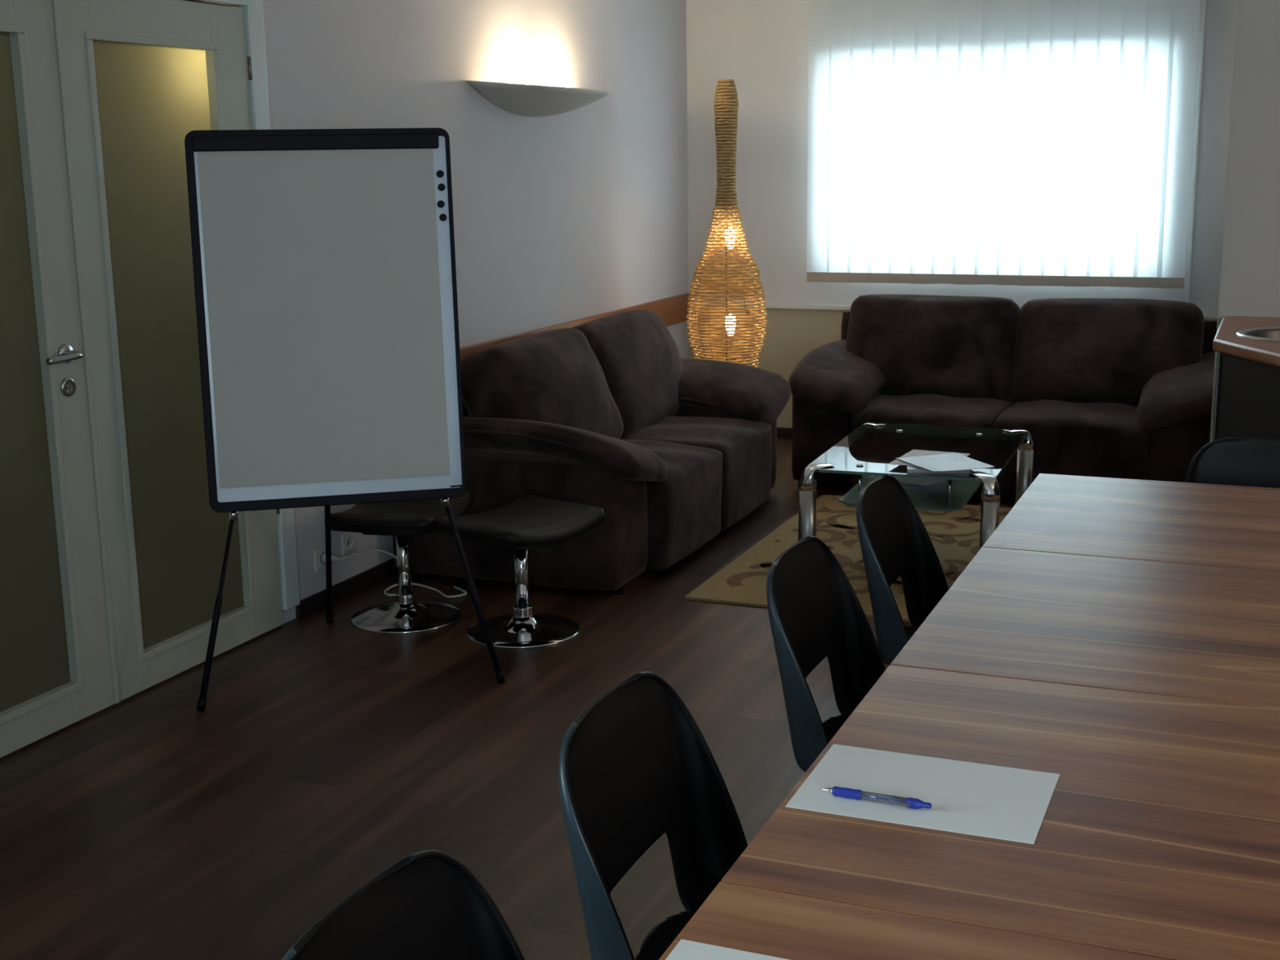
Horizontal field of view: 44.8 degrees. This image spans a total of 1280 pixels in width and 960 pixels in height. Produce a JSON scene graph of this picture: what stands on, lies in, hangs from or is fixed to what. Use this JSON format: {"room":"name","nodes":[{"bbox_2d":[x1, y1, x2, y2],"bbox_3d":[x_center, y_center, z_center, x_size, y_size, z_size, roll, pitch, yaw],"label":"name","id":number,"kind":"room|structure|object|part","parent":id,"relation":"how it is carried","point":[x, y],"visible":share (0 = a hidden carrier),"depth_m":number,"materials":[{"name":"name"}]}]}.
{"room":"meeting room","nodes":[
{"label":"meeting room","id":0,"kind":"room"},
{"bbox_2d":[186,0,688,623],"bbox_3d":[-1.697,-0.591,3.967,0.140,2.620,10.500,4,13,22],"label":"wall","id":1,"kind":"structure","parent":0,"point":[582,212],"depth_m":6.58,"materials":[{"name":"paint"}]},
{"bbox_2d":[0,0,120,757],"bbox_3d":[-1.650,-0.248,3.867,0.112,1.971,0.814,4,13,22],"label":"door","id":2,"kind":"structure","parent":1,"relation":"in","point":[59,665],"depth_m":4.11,"materials":[{"name":"paint"}]},
{"bbox_3d":[-1.690,-0.237,3.878,0.006,1.735,0.533,4,13,22],"label":"glass pane","id":3,"kind":"part","parent":2,"relation":"part of","materials":[{"name":"white glass"}]},
{"bbox_3d":[-1.527,-0.327,4.098,0.070,0.052,0.151,4,13,22],"label":"handle","id":4,"kind":"part","parent":2,"relation":"part of","materials":[{"name":"metal"}]},
{"bbox_2d":[58,0,284,700],"bbox_3d":[-1.366,-0.408,4.614,0.052,1.971,0.808,4,13,22],"label":"door","id":5,"kind":"structure","parent":1,"relation":"in","point":[141,76],"depth_m":4.51,"materials":[{"name":"paint"}]},
{"bbox_3d":[-1.389,-0.391,4.590,0.006,1.735,0.522,4,13,22],"label":"glass pane","id":6,"kind":"part","parent":5,"relation":"part of","materials":[{"name":"white glass"}]},
{"bbox_2d":[184,0,299,609],"bbox_3d":[-1.564,-0.368,4.250,0.142,2.063,1.781,4,13,22],"label":"trim","id":7,"kind":"structure","parent":1,"relation":"attached to","point":[253,9],"depth_m":4.85,"materials":[{"name":"paint"}]},
{"bbox_2d":[312,545,325,572],"bbox_3d":[-1.102,0.271,5.369,0.014,0.082,0.082,4,13,22],"label":"wall socket","id":8,"kind":"object","parent":1,"relation":"attached to","point":[318,566],"visible":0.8,"depth_m":5.34,"materials":[{"name":"plastic"}]},
{"bbox_2d":[295,558,397,617],"bbox_3d":[-0.440,0.074,6.958,0.014,0.055,3.775,4,13,22],"label":"baseboard","id":9,"kind":"structure","parent":1,"relation":"attached to","point":[317,601],"depth_m":5.52,"materials":[{"name":"wood"}]},
{"bbox_2d":[340,531,355,556],"bbox_3d":[-1.038,0.223,5.519,0.014,0.082,0.082,4,13,22],"label":"wall socket","id":10,"kind":"object","parent":1,"relation":"attached to","point":[348,544],"visible":0.91,"depth_m":5.51,"materials":[{"name":"plastic"}]},
{"bbox_2d":[466,80,612,116],"bbox_3d":[-0.332,-1.598,6.521,0.325,0.132,1.050,4,13,22],"label":"wall sconce","id":11,"kind":"object","parent":1,"relation":"attached to","point":[526,100],"visible":1,"depth_m":6.30,"materials":[{"name":"paint"}]},
{"bbox_2d":[459,292,690,359],"bbox_3d":[-0.382,-0.621,6.966,0.023,0.146,3.435,4,13,22],"label":"wall rail","id":12,"kind":"object","parent":1,"relation":"attached to","point":[672,310],"visible":0.14,"depth_m":7.77,"materials":[{"name":"brown wood"}]},
{"bbox_2d":[0,436,1015,959],"bbox_3d":[1.039,0.965,2.979,6.200,0.100,10.800,4,13,22],"label":"floor","id":13,"kind":"structure","parent":0,"point":[321,756],"depth_m":3.94,"materials":[{"name":"laminate"}]},
{"bbox_2d":[184,128,506,711],"bbox_3d":[-0.927,-0.233,4.685,0.881,1.605,0.799,-4,12,-13],"label":"easel","id":14,"kind":"object","parent":13,"relation":"on","point":[233,500],"visible":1,"depth_m":4.37,"materials":[{"name":"metal"}]},
{"bbox_3d":[-1.194,0.374,4.374,0.158,0.542,0.019,-12,16,-42],"label":"leg","id":15,"kind":"part","parent":14,"relation":"part of","materials":[{"name":"black metal"}]},
{"bbox_2d":[196,148,449,488],"bbox_3d":[-0.874,-0.453,4.337,0.640,0.920,0.089,-4,12,-13],"label":"paper pad","id":16,"kind":"object","parent":14,"relation":"hanging from","point":[322,267],"visible":1,"depth_m":4.33,"materials":[{"name":"white paper"}]},
{"bbox_3d":[-0.869,-0.449,4.347,0.717,1.044,0.116,-4,12,-13],"label":"frame","id":17,"kind":"part","parent":14,"relation":"part of","materials":[{"name":"black plastic"}]},
{"bbox_3d":[-0.965,-0.155,4.769,0.018,1.416,0.647,-4,12,-15],"label":"leg","id":18,"kind":"part","parent":14,"relation":"part of","materials":[{"name":"black metal"}]},
{"bbox_2d":[436,169,444,177],"bbox_3d":[-0.562,-0.861,4.366,0.021,0.021,0.009,-4,12,-13],"label":"round magnet","id":19,"kind":"object","parent":14,"relation":"attached to","point":[440,174],"visible":1,"depth_m":4.36},
{"bbox_2d":[436,200,444,208],"bbox_3d":[-0.561,-0.778,4.376,0.021,0.021,0.009,-4,12,-13],"label":"round magnet","id":20,"kind":"object","parent":14,"relation":"attached to","point":[441,204],"visible":1,"depth_m":4.37},
{"bbox_2d":[437,183,445,191],"bbox_3d":[-0.559,-0.825,4.371,0.021,0.021,0.009,-4,12,-13],"label":"round magnet","id":21,"kind":"object","parent":14,"relation":"attached to","point":[441,187],"visible":1,"depth_m":4.37},
{"bbox_2d":[439,213,446,221],"bbox_3d":[-0.556,-0.741,4.381,0.021,0.021,0.009,-4,12,-13],"label":"round magnet","id":22,"kind":"object","parent":14,"relation":"attached to","point":[442,217],"visible":1,"depth_m":4.38},
{"bbox_3d":[-0.485,0.329,4.540,0.168,0.542,0.019,2,12,15],"label":"leg","id":23,"kind":"part","parent":14,"relation":"part of","materials":[{"name":"black metal"}]},
{"bbox_2d":[320,549,466,598],"bbox_3d":[-0.879,0.314,5.523,0.502,0.187,0.249,-4,12,-13],"label":"power cord","id":24,"kind":"object","parent":13,"relation":"on","point":[334,558],"visible":0.75,"depth_m":5.50,"materials":[{"name":"white plastic"}]},
{"bbox_2d":[324,490,473,633],"bbox_3d":[-0.794,0.268,5.210,0.410,0.403,0.480,2,12,12],"label":"stool","id":25,"kind":"object","parent":13,"relation":"on","point":[402,520],"visible":0.73,"depth_m":5.16,"materials":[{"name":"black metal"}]},
{"bbox_3d":[-0.796,0.159,5.187,0.200,0.010,0.200,2,12,12],"label":"seat mount","id":26,"kind":"part","parent":25,"relation":"part of","materials":[{"name":"black metal"}]},
{"bbox_3d":[-0.796,0.117,5.178,0.410,0.096,0.480,2,12,12],"label":"seat","id":27,"kind":"part","parent":25,"relation":"part of","materials":[{"name":"black leather"}]},
{"bbox_2d":[282,849,524,959],"bbox_3d":[-0.053,0.824,1.512,0.506,0.813,0.439,4,13,22],"label":"shell chair","id":28,"kind":"object","parent":13,"relation":"on","point":[428,904],"visible":1,"depth_m":1.61,"materials":[{"name":"black plastic"}]},
{"bbox_2d":[433,494,604,648],"bbox_3d":[-0.385,0.298,5.037,0.410,0.403,0.480,9,15,40],"label":"stool","id":29,"kind":"object","parent":13,"relation":"on","point":[530,522],"visible":0.99,"depth_m":4.99,"materials":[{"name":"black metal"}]},
{"bbox_3d":[-0.387,0.147,5.006,0.410,0.096,0.480,9,15,40],"label":"seat","id":30,"kind":"part","parent":29,"relation":"part of","materials":[{"name":"black leather"}]},
{"bbox_2d":[392,309,791,595],"bbox_3d":[-0.117,-0.201,6.294,0.993,0.856,1.906,4,13,22],"label":"sofa","id":31,"kind":"object","parent":13,"relation":"on","point":[607,413],"visible":0.91,"depth_m":5.67,"materials":[{"name":"brown fabric"}]},
{"bbox_3d":[-0.496,-0.201,6.455,0.150,0.700,1.820,4,13,22],"label":"frame","id":32,"kind":"part","parent":31,"relation":"part of","materials":[{"name":"brown fabric"}]},
{"bbox_3d":[-0.442,0.119,5.649,0.920,0.450,0.351,4,13,22],"label":"arm panel","id":33,"kind":"part","parent":31,"relation":"part of","materials":[{"name":"brown fabric"}]},
{"bbox_2d":[460,328,623,439],"bbox_3d":[-0.375,-0.295,5.942,0.394,0.517,0.812,4,13,22],"label":"cushion","id":34,"kind":"object","parent":31,"relation":"on","point":[560,376],"depth_m":5.72,"materials":[{"name":"brown fabric"}]},
{"bbox_2d":[462,417,666,481],"bbox_3d":[-0.398,-0.118,5.596,0.974,0.249,0.396,4,13,22],"label":"armrest","id":35,"kind":"object","parent":31,"relation":"on","point":[497,449],"depth_m":5.40,"materials":[{"name":"brown fabric"}]},
{"bbox_2d":[571,309,683,439],"bbox_3d":[-0.071,-0.452,6.662,0.394,0.517,0.812,4,13,22],"label":"cushion","id":36,"kind":"object","parent":31,"relation":"on","point":[639,359],"depth_m":6.47,"materials":[{"name":"brown fabric"}]},
{"bbox_2d":[620,439,722,569],"bbox_3d":[-0.109,0.068,5.997,0.719,0.382,0.634,4,13,22],"label":"seat cushion","id":37,"kind":"object","parent":31,"relation":"on","point":[684,508],"depth_m":5.79,"materials":[{"name":"brown fabric"}]},
{"bbox_2d":[620,416,771,530],"bbox_3d":[0.134,-0.056,6.572,0.717,0.380,0.634,4,13,22],"label":"seat cushion","id":38,"kind":"object","parent":31,"relation":"on","point":[744,443],"depth_m":6.39,"materials":[{"name":"brown fabric"}]},
{"bbox_3d":[0.146,-0.181,7.040,0.920,0.450,0.351,4,13,22],"label":"arm panel","id":39,"kind":"part","parent":31,"relation":"part of","materials":[{"name":"brown fabric"}]},
{"bbox_2d":[678,358,791,425],"bbox_3d":[0.179,-0.405,6.961,0.974,0.252,0.396,4,13,22],"label":"armrest","id":40,"kind":"object","parent":31,"relation":"on","point":[712,388],"depth_m":6.77,"materials":[{"name":"brown fabric"}]},
{"bbox_2d":[558,671,747,959],"bbox_3d":[0.182,0.704,2.068,0.506,0.813,0.439,4,13,22],"label":"shell chair","id":41,"kind":"object","parent":13,"relation":"on","point":[636,766],"visible":0.81,"depth_m":2.13,"materials":[{"name":"black plastic"}]},
{"bbox_2d":[686,79,767,367],"bbox_3d":[0.423,-0.996,7.578,0.400,1.862,0.402,11,16,43],"label":"floor lamp","id":42,"kind":"object","parent":13,"relation":"on","point":[723,276],"visible":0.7,"depth_m":7.47,"materials":[{"name":"brown wicker"}]},
{"bbox_3d":[0.429,-0.617,7.656,0.011,1.064,0.011,11,17,44],"label":"rod","id":43,"kind":"part","parent":42,"relation":"part of","materials":[{"name":"silver metal"}]},
{"bbox_3d":[0.437,-1.172,7.500,0.052,0.105,0.052,4,13,22],"label":"bulb","id":44,"kind":"part","parent":42,"relation":"part of","materials":[{"name":"white glass"}]},
{"bbox_3d":[0.443,-0.761,7.586,0.052,0.105,0.052,4,13,22],"label":"bulb","id":45,"kind":"part","parent":42,"relation":"part of","materials":[{"name":"white glass"}]},
{"bbox_2d":[766,535,884,772],"bbox_3d":[0.503,0.540,2.826,0.506,0.813,0.439,4,13,22],"label":"shell chair","id":46,"kind":"object","parent":13,"relation":"on","point":[815,613],"visible":0.48,"depth_m":2.90,"materials":[{"name":"black plastic"}]},
{"bbox_2d":[684,494,1012,622],"bbox_3d":[1.253,0.294,5.894,1.650,0.011,1.750,4,13,22],"label":"rug","id":47,"kind":"object","parent":13,"relation":"on","point":[954,536],"visible":0.22,"depth_m":5.99,"materials":[{"name":"beige carpet"}]},
{"bbox_2d":[798,422,1034,549],"bbox_3d":[1.052,0.089,5.785,0.694,0.440,1.030,4,13,20],"label":"coffee table","id":48,"kind":"object","parent":47,"relation":"on","point":[868,450],"visible":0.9,"depth_m":5.65,"materials":[{"name":"clear glass"}]},
{"bbox_3d":[0.588,0.207,5.460,0.062,0.355,0.062,4,13,20],"label":"leg","id":49,"kind":"part","parent":48,"relation":"part of","materials":[{"name":"metal"}]},
{"bbox_3d":[0.771,0.019,5.446,0.026,0.150,0.026,4,13,20],"label":"shelf rod","id":50,"kind":"part","parent":48,"relation":"part of","materials":[{"name":"silver metal"}]},
{"bbox_2d":[839,475,982,511],"bbox_3d":[1.035,0.012,5.742,0.430,0.008,0.830,4,13,20],"label":"shelf","id":51,"kind":"object","parent":48,"relation":"attached to","point":[962,491],"depth_m":5.53,"materials":[{"name":"clear glass"}]},
{"bbox_2d":[863,478,958,491],"bbox_3d":[1.002,0.007,5.733,0.290,0.006,0.210,6,14,29],"label":"magazine","id":52,"kind":"object","parent":48,"relation":"on","point":[939,486],"visible":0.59,"depth_m":5.64,"materials":[{"name":"white paper"}]},
{"bbox_2d":[865,475,946,485],"bbox_3d":[0.990,-0.007,5.768,0.260,0.007,0.150,9,16,40],"label":"loose paper","id":53,"kind":"object","parent":52,"relation":"on","point":[923,482],"visible":0.55,"depth_m":5.72,"materials":[{"name":"white paper"}]},
{"bbox_3d":[1.049,-0.114,5.742,0.654,0.010,0.990,4,13,20],"label":"glass","id":54,"kind":"part","parent":48,"relation":"part of","materials":[{"name":"clear glass"}]},
{"bbox_2d":[905,453,969,473],"bbox_3d":[1.038,-0.059,5.427,0.210,0.012,0.290,1,12,8],"label":"magazine","id":55,"kind":"object","parent":48,"relation":"on","point":[909,468],"visible":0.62,"depth_m":5.29,"materials":[{"name":"white paper"}]},
{"bbox_2d":[888,449,970,466],"bbox_3d":[1.022,-0.074,5.463,0.210,0.003,0.280,5,13,27],"label":"magazine","id":56,"kind":"object","parent":55,"relation":"on","point":[912,453],"visible":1,"depth_m":5.54,"materials":[{"name":"paper"}]},
{"bbox_2d":[896,452,995,471],"bbox_3d":[1.053,-0.062,5.370,0.235,0.006,0.270,-5,12,-18],"label":"loose paper","id":57,"kind":"object","parent":56,"relation":"on","point":[953,461],"visible":1,"depth_m":5.37,"materials":[{"name":"white paper"}]},
{"bbox_3d":[1.066,0.037,5.337,0.026,0.150,0.026,4,13,20],"label":"shelf rod","id":58,"kind":"part","parent":48,"relation":"part of","materials":[{"name":"silver metal"}]},
{"bbox_3d":[1.179,0.244,5.243,0.062,0.355,0.062,4,13,20],"label":"leg","id":59,"kind":"part","parent":48,"relation":"part of","materials":[{"name":"metal"}]},
{"bbox_3d":[1.516,0.054,6.127,0.062,0.355,0.062,4,13,20],"label":"leg","id":60,"kind":"part","parent":48,"relation":"part of","materials":[{"name":"metal"}]},
{"bbox_2d":[856,474,948,665],"bbox_3d":[0.736,0.421,3.377,0.506,0.813,0.439,4,13,22],"label":"shell chair","id":61,"kind":"object","parent":13,"relation":"on","point":[895,541],"visible":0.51,"depth_m":3.46,"materials":[{"name":"black plastic"}]},
{"bbox_2d":[658,881,1171,959],"bbox_3d":[0.592,0.921,1.147,1.400,0.750,0.764,4,13,22],"label":"conference table","id":62,"kind":"object","parent":13,"relation":"on","point":[791,926],"visible":1,"depth_m":1.56,"materials":[{"name":"brown wood"}]},
{"bbox_2d":[665,938,789,959],"bbox_3d":[0.136,0.491,1.401,0.293,0.001,0.215,4,13,22],"label":"paper sheet","id":63,"kind":"object","parent":62,"relation":"on","point":[685,949],"visible":1,"depth_m":1.52,"materials":[{"name":"white paper"}]},
{"bbox_2d":[720,665,1279,959],"bbox_3d":[0.887,0.771,1.843,1.400,0.750,0.773,4,13,22],"label":"conference table","id":64,"kind":"object","parent":13,"relation":"on","point":[1158,835],"visible":0.8,"depth_m":1.78,"materials":[{"name":"brown wood"}]},
{"bbox_2d":[785,743,1059,844],"bbox_3d":[0.351,0.381,1.908,0.293,0.001,0.215,4,13,22],"label":"paper sheet","id":65,"kind":"object","parent":64,"relation":"on","point":[972,798],"visible":0.97,"depth_m":1.90,"materials":[{"name":"white paper"}]},
{"bbox_2d":[821,786,932,808],"bbox_3d":[0.284,0.383,1.869,0.136,0.013,0.015,4,13,24],"label":"pen","id":66,"kind":"object","parent":65,"relation":"on","point":[846,793],"visible":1,"depth_m":1.87,"materials":[{"name":"blue plastic"}]},
{"bbox_2d":[788,293,1217,497],"bbox_3d":[1.708,-0.401,7.116,1.906,0.856,0.993,4,13,22],"label":"sofa","id":67,"kind":"object","parent":13,"relation":"on","point":[1115,388],"visible":0.76,"depth_m":6.95,"materials":[{"name":"brown fabric"}]},
{"bbox_3d":[1.013,-0.286,7.475,0.351,0.450,0.920,4,13,22],"label":"arm panel","id":68,"kind":"part","parent":67,"relation":"part of","materials":[{"name":"brown fabric"}]},
{"bbox_2d":[788,338,886,413],"bbox_3d":[1.007,-0.513,7.379,0.396,0.249,0.974,4,13,22],"label":"armrest","id":69,"kind":"object","parent":67,"relation":"on","point":[844,375],"depth_m":7.07,"materials":[{"name":"brown fabric"}]},
{"bbox_2d":[845,293,1020,401],"bbox_3d":[1.381,-0.613,7.332,0.812,0.517,0.394,4,13,22],"label":"cushion","id":70,"kind":"object","parent":67,"relation":"on","point":[957,347],"depth_m":7.17,"materials":[{"name":"brown fabric"}]},
{"bbox_2d":[851,393,1015,495],"bbox_3d":[1.365,-0.197,7.153,0.634,0.382,0.719,4,13,22],"label":"seat cushion","id":71,"kind":"object","parent":67,"relation":"on","point":[962,410],"depth_m":6.92,"materials":[{"name":"brown fabric"}]},
{"bbox_3d":[1.866,-0.453,7.493,1.820,0.700,0.150,4,13,22],"label":"frame","id":72,"kind":"part","parent":67,"relation":"part of","materials":[{"name":"brown fabric"}]},
{"bbox_2d":[995,400,1148,497],"bbox_3d":[1.953,-0.155,6.915,0.634,0.380,0.717,4,13,22],"label":"seat cushion","id":73,"kind":"object","parent":67,"relation":"on","point":[1102,438],"depth_m":6.60,"materials":[{"name":"brown fabric"}]},
{"bbox_2d":[1011,297,1204,406],"bbox_3d":[2.117,-0.563,7.033,0.812,0.517,0.394,4,13,22],"label":"cushion","id":74,"kind":"object","parent":67,"relation":"on","point":[1083,351],"depth_m":6.91,"materials":[{"name":"brown fabric"}]},
{"bbox_2d":[1133,351,1215,430],"bbox_3d":[2.401,-0.407,6.812,0.396,0.252,0.974,4,13,22],"label":"sofa armrest","id":75,"kind":"object","parent":67,"relation":"on","point":[1173,391],"depth_m":6.50,"materials":[{"name":"brown fabric"}]},
{"bbox_3d":[2.436,-0.185,6.895,0.351,0.450,0.920,4,13,22],"label":"arm panel","id":76,"kind":"part","parent":67,"relation":"part of","materials":[{"name":"brown fabric"}]},
{"bbox_2d":[889,546,1279,708],"bbox_3d":[1.182,0.620,2.541,1.400,0.750,0.769,4,13,22],"label":"conference table","id":77,"kind":"object","parent":13,"relation":"on","point":[1184,630],"visible":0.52,"depth_m":2.55,"materials":[{"name":"brown wood"}]},
{"bbox_2d":[982,473,1279,571],"bbox_3d":[1.476,0.470,3.235,1.400,0.750,0.762,4,13,22],"label":"conference table","id":78,"kind":"object","parent":13,"relation":"on","point":[1229,526],"visible":0.44,"depth_m":3.26,"materials":[{"name":"brown wood"}]},
{"bbox_2d":[1185,436,1279,488],"bbox_3d":[1.482,0.344,3.693,0.439,0.813,0.506,4,13,22],"label":"shell chair","id":79,"kind":"object","parent":13,"relation":"on","point":[1229,460],"visible":0.23,"depth_m":3.86,"materials":[{"name":"black plastic"}]},
{"bbox_2d":[1211,351,1279,441],"bbox_3d":[2.446,0.017,5.066,1.098,0.858,1.355,4,13,22],"label":"base cabinet","id":80,"kind":"object","parent":13,"relation":"on","point":[1246,401],"visible":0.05,"depth_m":4.98,"materials":[{"name":"black wood"}]},
{"bbox_2d":[1212,315,1279,367],"bbox_3d":[2.442,-0.421,4.962,1.142,0.042,1.395,4,13,22],"label":"countertop","id":81,"kind":"structure","parent":80,"relation":"on","point":[1226,340],"depth_m":5.05,"materials":[{"name":"brown wood"}]},
{"bbox_2d":[1235,326,1279,342],"bbox_3d":[2.220,-0.411,5.172,0.444,0.154,0.444,4,13,22],"label":"sink","id":82,"kind":"object","parent":81,"relation":"in","point":[1270,334],"visible":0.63,"depth_m":5.32,"materials":[{"name":"metal"}]},
{"bbox_2d":[686,0,1236,427],"bbox_3d":[3.054,-1.386,7.420,6.132,2.620,0.280,4,13,22],"label":"wall","id":83,"kind":"structure","parent":0,"point":[762,46],"depth_m":8.17,"materials":[{"name":"paint"}]},
{"bbox_2d":[776,426,791,437],"bbox_3d":[1.575,-0.204,8.138,2.772,0.055,0.014,4,13,22],"label":"baseboard","id":84,"kind":"structure","parent":83,"relation":"attached to","point":[781,432],"depth_m":8.46,"materials":[{"name":"brown wood"}]},
{"bbox_2d":[692,302,1217,318],"bbox_3d":[1.556,-0.876,7.993,2.795,0.025,0.030,4,13,22],"label":"trim","id":85,"kind":"structure","parent":83,"relation":"attached to","point":[793,306],"depth_m":8.24,"materials":[{"name":"brown wood"}]},
{"bbox_2d":[806,0,1199,293],"bbox_3d":[1.742,-1.810,7.670,1.920,1.733,0.104,4,13,22],"label":"vertical blind","id":86,"kind":"object","parent":83,"relation":"attached to","point":[1012,142],"visible":1,"depth_m":7.65,"materials":[{"name":"fabric"}]},
{"bbox_2d":[1186,0,1206,302],"bbox_3d":[2.647,-1.738,7.354,0.015,1.889,0.012,4,13,22],"label":"trim","id":87,"kind":"structure","parent":83,"relation":"attached to","point":[1204,7],"depth_m":7.38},
{"bbox_2d":[1209,0,1279,442],"bbox_3d":[3.996,-1.088,5.934,3.232,2.620,1.799,4,13,22],"label":"wall column","id":88,"kind":"structure","parent":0,"point":[1250,276],"depth_m":5.67,"materials":[{"name":"paint"}]}
]}

